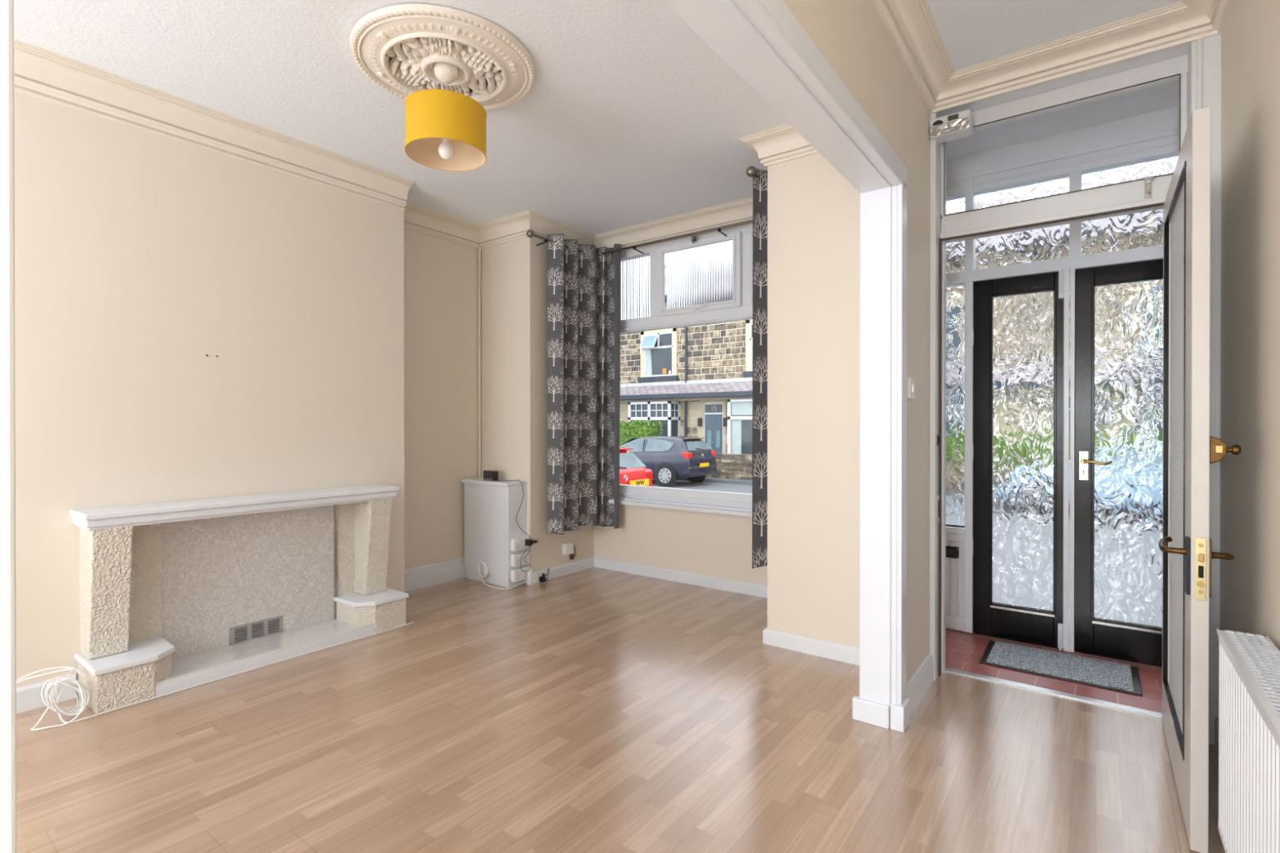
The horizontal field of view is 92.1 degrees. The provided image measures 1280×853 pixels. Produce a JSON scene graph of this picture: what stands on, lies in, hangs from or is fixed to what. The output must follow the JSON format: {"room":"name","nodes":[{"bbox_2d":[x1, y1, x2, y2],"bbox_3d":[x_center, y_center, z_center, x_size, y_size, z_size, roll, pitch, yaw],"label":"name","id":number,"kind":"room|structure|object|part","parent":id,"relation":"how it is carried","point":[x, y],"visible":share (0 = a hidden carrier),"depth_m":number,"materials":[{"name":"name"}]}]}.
{"room":"living room","nodes":[
{"label":"living room","id":0,"kind":"room"},
{"bbox_2d":[13,84,478,693],"bbox_3d":[-2.785,-0.185,2.766,0.530,2.750,5.330,0,0,37],"label":"wall","id":1,"kind":"structure","parent":0,"point":[344,336],"depth_m":3.13,"materials":[{"name":"beige paint"}]},
{"bbox_2d":[16,673,75,713],"bbox_3d":[-2.545,1.141,2.636,0.018,0.100,0.200,0,0,37],"label":"baseboard","id":2,"kind":"structure","parent":1,"relation":"attached to","point":[28,697],"depth_m":2.61,"materials":[{"name":"white paint"}]},
{"bbox_2d":[13,86,404,211],"bbox_3d":[-2.069,-1.405,3.276,0.008,0.018,1.810,0,0,37],"label":"trim","id":3,"kind":"structure","parent":1,"relation":"attached to","point":[15,89],"depth_m":3.05,"materials":[{"name":"beige paint"}]},
{"bbox_2d":[13,39,414,207],"bbox_3d":[-2.024,-1.491,3.243,0.120,0.140,1.810,0,0,37],"label":"trim","id":4,"kind":"structure","parent":1,"relation":"attached to","point":[37,69],"depth_m":3.01,"materials":[{"name":"beige paint"}]},
{"bbox_2d":[404,557,465,591],"bbox_3d":[-1.556,1.106,4.604,0.024,0.155,0.920,0,0,37],"label":"baseboard","id":5,"kind":"structure","parent":1,"relation":"attached to","point":[419,577],"depth_m":4.61,"materials":[{"name":"white paint"}]},
{"bbox_2d":[478,248,480,477],"bbox_3d":[-1.288,-0.472,4.954,0.022,1.910,0.021,0,0,37],"label":"pipe","id":6,"kind":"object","parent":1,"relation":"attached to","point":[479,249],"depth_m":4.95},
{"bbox_2d":[13,0,1181,235],"bbox_3d":[-1.149,-1.605,1.468,4.800,0.100,7.200,0,0,37],"label":"ceiling","id":7,"kind":"structure","parent":0,"point":[628,117],"depth_m":2.83,"materials":[{"name":"white paint"}]},
{"bbox_2d":[348,4,535,111],"bbox_3d":[-0.831,-1.535,2.645,0.756,0.048,0.756,0,0,40],"label":"ceiling rose","id":8,"kind":"object","parent":7,"relation":"attached to","point":[377,36],"visible":0.8,"depth_m":2.53,"materials":[{"name":"white paint"}]},
{"bbox_2d":[404,62,486,171],"bbox_3d":[-0.831,-1.342,2.645,0.336,0.391,0.336,0,0,37],"label":"pendant lamp","id":9,"kind":"object","parent":8,"relation":"hanging from","point":[445,130],"visible":0.99,"depth_m":2.55,"materials":[{"name":"yellow fabric"}]},
{"bbox_3d":[-0.831,-1.259,2.646,0.332,0.190,0.332,0,0,37],"label":"lamp shade","id":10,"kind":"part","parent":9,"relation":"part of","materials":[{"name":"yellow fabric"}]},
{"bbox_3d":[-0.831,-1.193,2.646,0.068,0.093,0.068,0,0,37],"label":"bulb","id":11,"kind":"part","parent":9,"relation":"part of","materials":[{"name":"white glass"}]},
{"bbox_2d":[16,566,1225,852],"bbox_3d":[-1.179,1.255,1.437,4.600,0.120,7.100,0,0,37],"label":"floor","id":12,"kind":"structure","parent":0,"point":[538,717],"depth_m":2.25,"materials":[{"name":"brown laminate"}]},
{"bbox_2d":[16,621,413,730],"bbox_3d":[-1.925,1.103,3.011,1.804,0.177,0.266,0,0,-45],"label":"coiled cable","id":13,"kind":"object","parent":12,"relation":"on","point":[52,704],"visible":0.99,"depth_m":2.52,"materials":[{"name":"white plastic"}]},
{"bbox_2d":[16,666,85,681],"bbox_3d":[-2.532,1.052,2.538,0.392,0.085,0.025,0,0,-28],"label":"cable","id":14,"kind":"object","parent":13,"relation":"on","point":[77,670],"visible":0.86,"depth_m":2.58,"materials":[{"name":"white plastic"}]},
{"bbox_2d":[69,484,408,714],"bbox_3d":[-1.942,0.776,3.198,0.314,0.826,1.457,0,0,37],"label":"fireplace","id":15,"kind":"object","parent":12,"relation":"on","point":[177,595],"visible":1,"depth_m":3.11,"materials":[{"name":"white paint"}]},
{"bbox_2d":[69,484,399,530],"bbox_3d":[-1.975,0.400,3.207,0.250,0.074,1.435,0,0,37],"label":"mantel shelf","id":16,"kind":"object","parent":15,"relation":"attached to","point":[120,517],"depth_m":2.99,"materials":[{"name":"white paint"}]},
{"bbox_3d":[-2.049,0.786,3.294,0.028,0.705,0.840,0,0,37],"label":"panel","id":17,"kind":"part","parent":15,"relation":"part of","materials":[{"name":"stone"}]},
{"bbox_2d":[228,615,282,644],"bbox_3d":[-2.039,1.082,3.282,0.004,0.090,0.260,0,0,37],"label":"vent grille","id":18,"kind":"object","parent":15,"relation":"attached to","point":[257,628],"depth_m":3.27,"materials":[{"name":"grey plastic"}]},
{"bbox_3d":[-1.839,1.163,3.106,0.004,0.047,1.105,0,0,37],"label":"hearth trim","id":19,"kind":"part","parent":15,"relation":"part of","materials":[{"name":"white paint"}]},
{"bbox_2d":[461,477,526,587],"bbox_3d":[-1.125,0.797,4.731,0.533,0.772,0.198,0,0,37],"label":"base cabinet","id":20,"kind":"object","parent":12,"relation":"on","point":[491,508],"visible":0.92,"depth_m":4.62,"materials":[{"name":"white paint"}]},
{"bbox_3d":[-1.170,0.776,4.660,0.465,0.625,0.008,0,0,37],"label":"door","id":21,"kind":"part","parent":20,"relation":"part of","materials":[{"name":"white paint"}]},
{"bbox_2d":[483,470,497,480],"bbox_3d":[-1.144,0.375,4.720,0.125,0.073,0.049,0,0,37],"label":"digital clock","id":22,"kind":"object","parent":20,"relation":"on","point":[490,475],"visible":1,"depth_m":4.69,"materials":[{"name":"black plastic"}]},
{"bbox_3d":[-1.116,1.146,4.739,0.500,0.075,0.176,0,0,37],"label":"board","id":23,"kind":"part","parent":20,"relation":"part of","materials":[{"name":"white paint"}]},
{"bbox_2d":[497,480,531,539],"bbox_3d":[-0.955,0.619,4.604,0.290,0.443,0.084,0,0,17],"label":"cord","id":24,"kind":"object","parent":20,"relation":"hanging from","point":[498,480],"visible":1,"depth_m":4.59,"materials":[{"name":"black plastic"}]},
{"bbox_2d":[511,551,529,567],"bbox_3d":[-0.888,0.983,4.579,0.046,0.088,0.151,0,0,37],"label":"double socket","id":25,"kind":"object","parent":20,"relation":"attached to","point":[516,561],"visible":0.98,"depth_m":4.55,"materials":[{"name":"white plastic"}]},
{"bbox_2d":[511,536,529,551],"bbox_3d":[-0.888,0.869,4.579,0.046,0.088,0.151,0,0,37],"label":"double socket","id":26,"kind":"object","parent":20,"relation":"attached to","point":[517,544],"visible":0.96,"depth_m":4.54,"materials":[{"name":"white plastic"}]},
{"bbox_2d":[524,538,537,546],"bbox_3d":[-0.811,0.862,4.597,0.062,0.045,0.073,0,0,37],"label":"power adaptor","id":27,"kind":"object","parent":26,"relation":"attached to","point":[528,542],"visible":1,"depth_m":4.58,"materials":[{"name":"black plastic"}]},
{"bbox_2d":[520,546,530,571],"bbox_3d":[-0.836,0.980,4.567,0.031,0.194,0.105,0,0,37],"label":"cord","id":28,"kind":"object","parent":27,"relation":"hanging from","point":[529,546],"visible":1,"depth_m":4.57,"materials":[{"name":"black plastic"}]},
{"bbox_2d":[511,566,529,582],"bbox_3d":[-0.888,1.096,4.580,0.046,0.088,0.151,0,0,37],"label":"double socket","id":29,"kind":"object","parent":20,"relation":"attached to","point":[517,574],"visible":1,"depth_m":4.55,"materials":[{"name":"white plastic"}]},
{"bbox_2d":[477,560,528,589],"bbox_3d":[-1.004,1.097,4.581,0.462,0.172,0.220,0,0,1],"label":"coiled cable","id":30,"kind":"object","parent":12,"relation":"on","point":[486,571],"visible":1,"depth_m":4.63,"materials":[{"name":"white plastic"}]},
{"bbox_2d":[480,152,860,648],"bbox_3d":[0.163,-0.190,4.377,3.350,2.750,0.970,0,0,37],"label":"wall","id":31,"kind":"structure","parent":0,"point":[811,575],"depth_m":3.32,"materials":[{"name":"beige paint"}]},
{"bbox_2d":[528,567,551,584],"bbox_3d":[-0.749,1.121,4.700,0.065,0.125,0.225,0,0,37],"label":"wall socket","id":32,"kind":"object","parent":31,"relation":"attached to","point":[541,575],"visible":1,"depth_m":4.67,"materials":[{"name":"white plastic"}]},
{"bbox_2d":[562,542,573,555],"bbox_3d":[-0.578,0.975,4.934,0.042,0.089,0.089,0,0,37],"label":"box","id":33,"kind":"object","parent":31,"relation":"attached to","point":[567,548],"visible":1,"depth_m":4.91,"materials":[{"name":"white paint"}]},
{"bbox_2d":[569,546,576,559],"bbox_3d":[-0.536,1.022,4.994,0.038,0.101,0.064,0,0,37],"label":"clip","id":34,"kind":"object","parent":31,"relation":"attached to","point":[571,556],"visible":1,"depth_m":4.97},
{"bbox_2d":[404,123,818,251],"bbox_3d":[-1.318,-1.488,2.222,3.230,0.140,5.910,0,0,37],"label":"trim","id":35,"kind":"structure","parent":31,"relation":"attached to","point":[780,144],"depth_m":4.60,"materials":[{"name":"beige paint"}]},
{"bbox_2d":[526,166,767,255],"bbox_3d":[0.148,-1.411,4.286,1.971,0.086,0.849,0,0,37],"label":"curtain rod","id":36,"kind":"object","parent":31,"relation":"attached to","point":[751,171],"visible":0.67,"depth_m":4.51,"materials":[{"name":"grey metal"}]},
{"bbox_2d":[546,233,621,534],"bbox_3d":[-0.456,-0.319,4.867,0.617,2.277,0.210,0,0,-32],"label":"curtain","id":37,"kind":"object","parent":36,"relation":"hanging from","point":[584,287],"visible":1,"depth_m":4.93,"materials":[{"name":"grey fabric"}]},
{"bbox_2d":[751,168,767,568],"bbox_3d":[0.810,-0.324,3.695,0.113,2.277,0.537,0,0,37],"label":"curtain","id":38,"kind":"object","parent":36,"relation":"hanging from","point":[759,477],"visible":0.26,"depth_m":3.51,"materials":[{"name":"grey fabric"}]},
{"bbox_2d":[608,497,751,516],"bbox_3d":[0.389,0.604,4.617,1.970,0.050,0.080,0,0,37],"label":"windowsill","id":39,"kind":"object","parent":31,"relation":"attached to","point":[736,511],"visible":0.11,"depth_m":4.62,"materials":[{"name":"white plastic"}]},
{"bbox_2d":[619,223,752,508],"bbox_3d":[0.411,-0.421,4.644,1.930,2.050,0.144,0,0,37],"label":"window","id":40,"kind":"structure","parent":31,"relation":"in","point":[709,276],"depth_m":4.67,"materials":[{"name":"white plastic"}]},
{"bbox_3d":[0.422,-1.124,4.665,1.780,0.515,0.006,0,0,37],"label":"ribbed pane","id":41,"kind":"part","parent":40,"relation":"part of","materials":[{"name":"clear glass"}]},
{"bbox_3d":[0.432,-1.124,4.606,0.715,0.535,0.047,0,0,37],"label":"opening sash","id":42,"kind":"part","parent":40,"relation":"part of","materials":[{"name":"white plastic"}]},
{"bbox_3d":[0.446,-0.882,4.547,0.028,0.035,0.144,0,0,-41],"label":"sash handle","id":43,"kind":"part","parent":40,"relation":"part of","materials":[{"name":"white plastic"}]},
{"bbox_2d":[526,556,859,665],"bbox_3d":[0.415,1.146,4.097,2.665,0.080,0.848,0,0,37],"label":"baseboard","id":44,"kind":"structure","parent":31,"relation":"attached to","point":[847,654],"depth_m":4.42,"materials":[{"name":"white paint"}]},
{"bbox_2d":[782,0,930,684],"bbox_3d":[-0.482,-0.177,0.549,0.170,2.750,6.310,0,0,37],"label":"wall","id":45,"kind":"structure","parent":0,"point":[849,34],"depth_m":2.58,"materials":[{"name":"beige paint"}]},
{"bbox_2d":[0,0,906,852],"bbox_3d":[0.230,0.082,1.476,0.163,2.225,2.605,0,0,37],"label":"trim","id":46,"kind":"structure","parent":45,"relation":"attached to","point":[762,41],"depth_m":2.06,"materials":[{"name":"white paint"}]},
{"bbox_2d":[852,695,910,732],"bbox_3d":[0.973,1.141,2.492,0.198,0.100,0.103,0,0,37],"label":"trim","id":47,"kind":"structure","parent":45,"relation":"attached to","point":[895,717],"depth_m":2.44,"materials":[{"name":"white paint"}]},
{"bbox_2d":[906,377,915,399],"bbox_3d":[1.130,-0.158,2.566,0.020,0.087,0.090,0,0,37],"label":"light switch","id":48,"kind":"object","parent":45,"relation":"attached to","point":[910,381],"visible":0.93,"depth_m":2.54,"materials":[{"name":"white plastic"}]},
{"bbox_2d":[906,653,933,718],"bbox_3d":[1.212,1.128,2.684,0.018,0.125,0.490,0,0,37],"label":"baseboard","id":49,"kind":"structure","parent":45,"relation":"attached to","point":[919,683],"depth_m":2.67,"materials":[{"name":"white paint"}]},
{"bbox_2d":[945,627,1161,712],"bbox_3d":[2.047,1.252,3.087,1.220,0.114,0.770,0,0,37],"label":"floor","id":50,"kind":"structure","parent":0,"point":[964,651],"depth_m":2.98,"materials":[{"name":"tile"}]},
{"bbox_2d":[945,666,1161,718],"bbox_3d":[1.866,1.192,2.741,1.000,0.016,0.040,0,0,37],"label":"threshold strip","id":51,"kind":"object","parent":50,"relation":"on","point":[1149,713],"visible":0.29,"depth_m":2.74,"materials":[{"name":"metal"}]},
{"bbox_2d":[979,640,1142,696],"bbox_3d":[2.084,1.187,3.078,0.640,0.016,0.380,0,0,37],"label":"door mat","id":52,"kind":"object","parent":50,"relation":"on","point":[1118,677],"visible":1,"depth_m":3.03,"materials":[{"name":"grey carpet fibre"},{"name":"black rubber edging"}]},
{"bbox_2d":[945,128,1178,632],"bbox_3d":[2.239,-0.132,3.341,1.220,2.640,0.105,0,0,37],"label":"window","id":53,"kind":"structure","parent":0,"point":[1136,237],"depth_m":3.45,"materials":[{"name":"clear glass"}]},
{"bbox_2d":[946,545,959,558],"bbox_3d":[1.802,0.735,3.628,0.130,0.065,0.024,0,0,37],"label":"letterbox","id":54,"kind":"object","parent":53,"relation":"attached to","point":[953,552],"visible":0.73,"depth_m":3.61,"materials":[{"name":"metal"}]},
{"bbox_2d":[970,267,1069,651],"bbox_3d":[2.091,0.173,3.408,0.460,2.030,0.069,0,0,37],"label":"door","id":55,"kind":"structure","parent":53,"relation":"attached to","point":[1020,331],"depth_m":3.40,"materials":[{"name":"black paint"}]},
{"bbox_3d":[2.112,0.133,3.405,0.290,1.730,0.006,0,0,37],"label":"hammered pane","id":56,"kind":"part","parent":55,"relation":"part of","materials":[{"name":"clear glass"}]},
{"bbox_2d":[1069,258,1163,666],"bbox_3d":[2.467,0.179,3.107,0.494,2.020,0.105,0,0,37],"label":"door","id":57,"kind":"structure","parent":53,"relation":"attached to","point":[1117,310],"depth_m":3.15,"materials":[{"name":"black paint"}]},
{"bbox_3d":[2.320,0.205,3.225,0.040,0.152,0.006,0,0,37],"label":"handle plate","id":58,"kind":"part","parent":57,"relation":"part of","materials":[{"name":"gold metal"}]},
{"bbox_3d":[2.344,0.182,3.170,0.133,0.030,0.059,0,0,37],"label":"lever","id":59,"kind":"part","parent":57,"relation":"part of","materials":[{"name":"gold metal"}]},
{"bbox_3d":[2.493,0.134,3.123,0.312,1.730,0.006,0,0,37],"label":"hammered pane","id":60,"kind":"part","parent":57,"relation":"part of","materials":[{"name":"clear glass"}]},
{"bbox_2d":[937,42,1191,177],"bbox_3d":[1.999,-1.496,3.013,1.220,0.130,0.970,0,0,37],"label":"wall","id":61,"kind":"structure","parent":0,"point":[1167,119],"depth_m":3.13,"materials":[{"name":"white paint"}]},
{"bbox_2d":[928,109,973,143],"bbox_3d":[1.432,-1.378,2.840,0.170,0.087,0.103,0,0,37],"label":"door chime","id":62,"kind":"object","parent":61,"relation":"attached to","point":[959,125],"visible":0.98,"depth_m":2.81,"materials":[{"name":"white paint"}]},
{"bbox_2d":[868,0,1232,114],"bbox_3d":[-0.057,-1.500,0.136,1.000,0.100,6.100,0,0,37],"label":"trim","id":63,"kind":"structure","parent":61,"relation":"attached to","point":[910,26],"depth_m":2.47,"materials":[{"name":"beige paint"}]},
{"bbox_2d":[1219,0,1279,651],"bbox_3d":[0.697,-0.176,0.168,0.180,2.750,7.100,0,0,37],"label":"wall","id":64,"kind":"structure","parent":0,"point":[1250,589],"depth_m":1.83,"materials":[{"name":"beige paint"}]},
{"bbox_2d":[928,33,1222,744],"bbox_3d":[1.815,-0.139,2.668,1.000,2.660,0.210,0,0,37],"label":"door frame","id":65,"kind":"structure","parent":64,"relation":"in","point":[1197,73],"depth_m":2.64,"materials":[{"name":"white paint"}]},
{"bbox_2d":[937,494,939,523],"bbox_3d":[1.412,0.390,2.919,0.008,0.130,0.030,0,0,37],"label":"strike plate","id":66,"kind":"object","parent":65,"relation":"attached to","point":[938,495],"visible":1,"depth_m":2.91,"materials":[{"name":"metal"}]},
{"bbox_2d":[937,435,939,445],"bbox_3d":[1.412,0.065,2.918,0.008,0.050,0.030,0,0,37],"label":"strike plate","id":67,"kind":"object","parent":65,"relation":"attached to","point":[938,436],"visible":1,"depth_m":2.91,"materials":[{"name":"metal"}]},
{"bbox_2d":[940,214,942,232],"bbox_3d":[1.438,-0.970,2.962,0.028,0.080,0.022,0,0,37],"label":"transom catch","id":68,"kind":"object","parent":65,"relation":"attached to","point":[941,215],"visible":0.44,"depth_m":2.96,"materials":[{"name":"metal"}]},
{"bbox_2d":[1144,176,1153,198],"bbox_3d":[2.062,-0.969,2.500,0.028,0.080,0.022,0,0,37],"label":"transom catch","id":69,"kind":"object","parent":65,"relation":"attached to","point":[1148,180],"visible":1,"depth_m":2.50,"materials":[{"name":"metal"}]},
{"bbox_2d":[1158,106,1240,852],"bbox_3d":[1.830,0.150,2.082,0.168,2.065,0.947,0,0,37],"label":"door","id":70,"kind":"structure","parent":65,"relation":"attached to","point":[1188,449],"depth_m":1.77,"materials":[{"name":"paint"}]},
{"bbox_3d":[1.562,0.349,1.812,0.058,0.037,0.124,0,0,37],"label":"lever","id":71,"kind":"part","parent":70,"relation":"part of","materials":[{"name":"gold metal"}]},
{"bbox_3d":[1.855,0.103,2.117,0.006,1.780,0.690,0,0,37],"label":"textured pane","id":72,"kind":"part","parent":70,"relation":"part of","materials":[{"name":"clear glass"}]},
{"bbox_3d":[1.556,0.394,1.753,0.008,0.160,0.043,0,0,37],"label":"plate","id":73,"kind":"part","parent":70,"relation":"part of","materials":[{"name":"metal"}]},
{"bbox_3d":[1.556,0.396,1.712,0.023,0.173,0.007,0,0,37],"label":"lock plate","id":74,"kind":"part","parent":70,"relation":"part of","materials":[{"name":"gold metal"}]},
{"bbox_3d":[1.592,0.394,1.726,0.006,0.160,0.043,0,0,37],"label":"plate","id":75,"kind":"part","parent":70,"relation":"part of","materials":[{"name":"gold metal"}]},
{"bbox_3d":[1.646,0.365,1.750,0.054,0.037,0.124,0,0,37],"label":"lever","id":76,"kind":"part","parent":70,"relation":"part of","materials":[{"name":"gold metal"}]},
{"bbox_3d":[1.632,0.064,1.698,0.030,0.029,0.030,0,0,37],"label":"snib knob","id":77,"kind":"part","parent":70,"relation":"part of","materials":[{"name":"gold metal"}]},
{"bbox_2d":[1214,716,1218,759],"bbox_3d":[0.350,1.141,-0.131,0.018,0.120,6.000,0,0,37],"label":"baseboard","id":78,"kind":"structure","parent":64,"relation":"attached to","point":[1216,720],"depth_m":2.24,"materials":[{"name":"white paint"}]},
{"bbox_2d":[1217,628,1279,852],"bbox_3d":[1.247,0.869,1.158,0.111,0.655,1.140,0,0,37],"label":"radiator","id":79,"kind":"object","parent":64,"relation":"attached to","point":[1249,815],"visible":1,"depth_m":1.36,"materials":[{"name":"metal"}]},
{"bbox_2d":[1217,628,1279,741],"bbox_3d":[1.240,0.547,1.161,0.095,0.012,1.140,0,0,37],"label":"grille","id":80,"kind":"object","parent":79,"relation":"attached to","point":[1255,658],"depth_m":1.39,"materials":[{"name":"metal"}]},
{"label":"outside","id":81,"kind":"structure","parent":0,"visible":0},
{"bbox_2d":[705,477,751,480],"bbox_3d":[5.491,1.780,20.019,75.000,0.300,5.300,0,0,37],"label":"pavement","id":82,"kind":"structure","parent":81,"point":[705,477],"depth_m":18.99,"materials":[{"name":"grey concrete"}]},
{"bbox_2d":[619,419,663,445],"bbox_3d":[-2.370,0.669,24.257,7.534,1.892,1.016,0,0,37],"label":"hedge","id":83,"kind":"object","parent":82,"relation":"on","point":[628,431],"visible":0.13,"depth_m":22.27,"materials":[{"name":"green plant"}]},
{"bbox_2d":[619,264,684,435],"bbox_3d":[0.947,-3.052,29.156,6.000,9.500,7.000,0,0,37],"label":"house","id":84,"kind":"structure","parent":82,"relation":"on","point":[652,362],"depth_m":25.95,"materials":[{"name":"stone"}]},
{"bbox_3d":[0.370,-3.612,26.241,0.743,0.578,0.372,0,0,37],"label":"fanlight frame","id":85,"kind":"part","parent":84,"relation":"part of","materials":[{"name":"white plastic"}]},
{"bbox_2d":[645,349,652,375],"bbox_3d":[0.378,-2.742,26.465,0.350,1.100,0.004,0,0,37],"label":"curtain","id":86,"kind":"object","parent":84,"relation":"hanging from","point":[648,352],"depth_m":26.45,"materials":[{"name":"white fabric"}]},
{"bbox_3d":[0.573,0.115,25.847,2.070,2.290,0.580,0,0,37],"label":"bay pane","id":87,"kind":"part","parent":84,"relation":"part of","materials":[{"name":"white glass"}]},
{"bbox_2d":[672,319,752,454],"bbox_3d":[5.768,-3.039,25.584,6.000,9.500,7.000,0,0,37],"label":"house","id":88,"kind":"structure","parent":82,"relation":"on","point":[716,393],"depth_m":24.28,"materials":[{"name":"stone"}]},
{"bbox_3d":[2.937,0.494,24.579,0.580,0.680,0.006,0,0,37],"label":"frosted pane","id":89,"kind":"part","parent":88,"relation":"part of","materials":[{"name":"clear glass"}]},
{"bbox_3d":[2.950,0.339,24.597,0.900,2.550,0.060,0,0,37],"label":"door frame","id":90,"kind":"part","parent":88,"relation":"part of","materials":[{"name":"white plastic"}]},
{"bbox_3d":[2.950,0.514,24.598,0.800,2.000,0.040,0,0,37],"label":"door","id":91,"kind":"part","parent":88,"relation":"part of","materials":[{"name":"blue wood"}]},
{"bbox_3d":[2.935,0.284,24.577,0.640,1.180,0.014,0,0,37],"label":"door panel","id":92,"kind":"part","parent":88,"relation":"part of","materials":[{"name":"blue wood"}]},
{"bbox_2d":[731,402,752,453],"bbox_3d":[4.294,0.136,22.723,2.050,2.070,0.009,0,0,37],"label":"window","id":93,"kind":"structure","parent":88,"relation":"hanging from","point":[741,412],"depth_m":23.07,"materials":[{"name":"white glass"}]},
{"bbox_3d":[4.470,0.125,22.960,2.270,2.290,0.580,0,0,37],"label":"bay pane","id":94,"kind":"part","parent":88,"relation":"part of","materials":[{"name":"white glass"}]},
{"bbox_2d":[751,340,752,369],"bbox_3d":[4.412,-2.732,23.477,0.350,1.100,0.004,0,0,37],"label":"curtain","id":95,"kind":"object","parent":88,"relation":"hanging from","point":[752,340],"depth_m":23.57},
{"bbox_2d":[705,453,752,479],"bbox_3d":[3.030,1.248,19.215,42.000,0.770,0.340,0,0,37],"label":"wall","id":96,"kind":"structure","parent":82,"relation":"on","point":[730,466],"depth_m":19.13,"materials":[{"name":"beige stone"}]},
{"bbox_2d":[1069,272,1070,435],"bbox_3d":[15.411,-3.014,18.441,6.000,9.500,7.000,0,0,37],"label":"house","id":97,"kind":"structure","parent":82,"relation":"on","point":[1069,273],"depth_m":17.64,"materials":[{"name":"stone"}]},
{"bbox_3d":[12.569,0.539,17.473,0.800,2.000,0.040,0,0,37],"label":"door","id":98,"kind":"part","parent":97,"relation":"part of","materials":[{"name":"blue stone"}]},
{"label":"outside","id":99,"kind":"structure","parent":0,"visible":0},
{"bbox_2d":[652,479,1070,622],"bbox_3d":[0.581,1.853,13.390,75.000,0.200,11.200,0,0,37],"label":"road","id":100,"kind":"structure","parent":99,"point":[736,488],"depth_m":17.52,"materials":[{"name":"grey asphalt"}]},
{"bbox_2d":[619,447,652,486],"bbox_3d":[-1.804,1.067,11.483,4.034,1.513,1.980,0,0,37],"label":"car","id":101,"kind":"object","parent":100,"relation":"on","point":[633,471],"visible":0.13,"depth_m":10.62,"materials":[{"name":"red paint"}]},
{"bbox_3d":[-0.009,0.968,10.551,0.028,0.110,0.520,0,0,37],"label":"number plate","id":102,"kind":"part","parent":101,"relation":"part of","materials":[{"name":"yellow plastic"}]},
{"bbox_2d":[644,468,652,479],"bbox_3d":[0.059,0.855,10.948,0.265,0.200,0.240,0,0,37],"label":"tail lamp","id":103,"kind":"object","parent":101,"relation":"attached to","point":[647,473],"depth_m":10.85,"materials":[{"name":"red plastic"}]},
{"bbox_2d":[619,435,716,487],"bbox_3d":[0.269,1.039,19.243,4.028,1.513,1.980,0,0,37],"label":"car","id":104,"kind":"object","parent":100,"relation":"on","point":[669,459],"visible":0.68,"depth_m":18.01,"materials":[{"name":"blue paint"}]},
{"bbox_2d":[680,452,692,459],"bbox_3d":[1.326,0.832,17.614,0.265,0.200,0.240,0,0,37],"label":"tail lamp","id":105,"kind":"object","parent":104,"relation":"attached to","point":[684,455],"depth_m":17.52,"materials":[{"name":"red plastic"}]},
{"bbox_3d":[1.883,1.122,18.048,0.010,0.110,0.520,0,0,37],"label":"number plate","id":106,"kind":"part","parent":104,"relation":"part of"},
{"bbox_2d":[711,450,715,457],"bbox_3d":[2.135,0.828,18.706,0.265,0.200,0.240,0,0,37],"label":"tail lamp","id":107,"kind":"object","parent":104,"relation":"attached to","point":[713,452],"depth_m":18.61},
{"bbox_2d":[652,478,1070,506],"bbox_3d":[3.890,1.783,17.858,75.000,0.310,0.120,0,0,37],"label":"kerb","id":108,"kind":"object","parent":100,"relation":"on","point":[706,480],"depth_m":18.76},
{"bbox_2d":[1068,457,1070,505],"bbox_3d":[9.479,1.064,12.272,4.028,1.513,1.980,0,0,37],"label":"car","id":109,"kind":"object","parent":100,"relation":"on","point":[1069,457],"visible":0.02,"depth_m":12.05,"materials":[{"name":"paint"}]}
]}

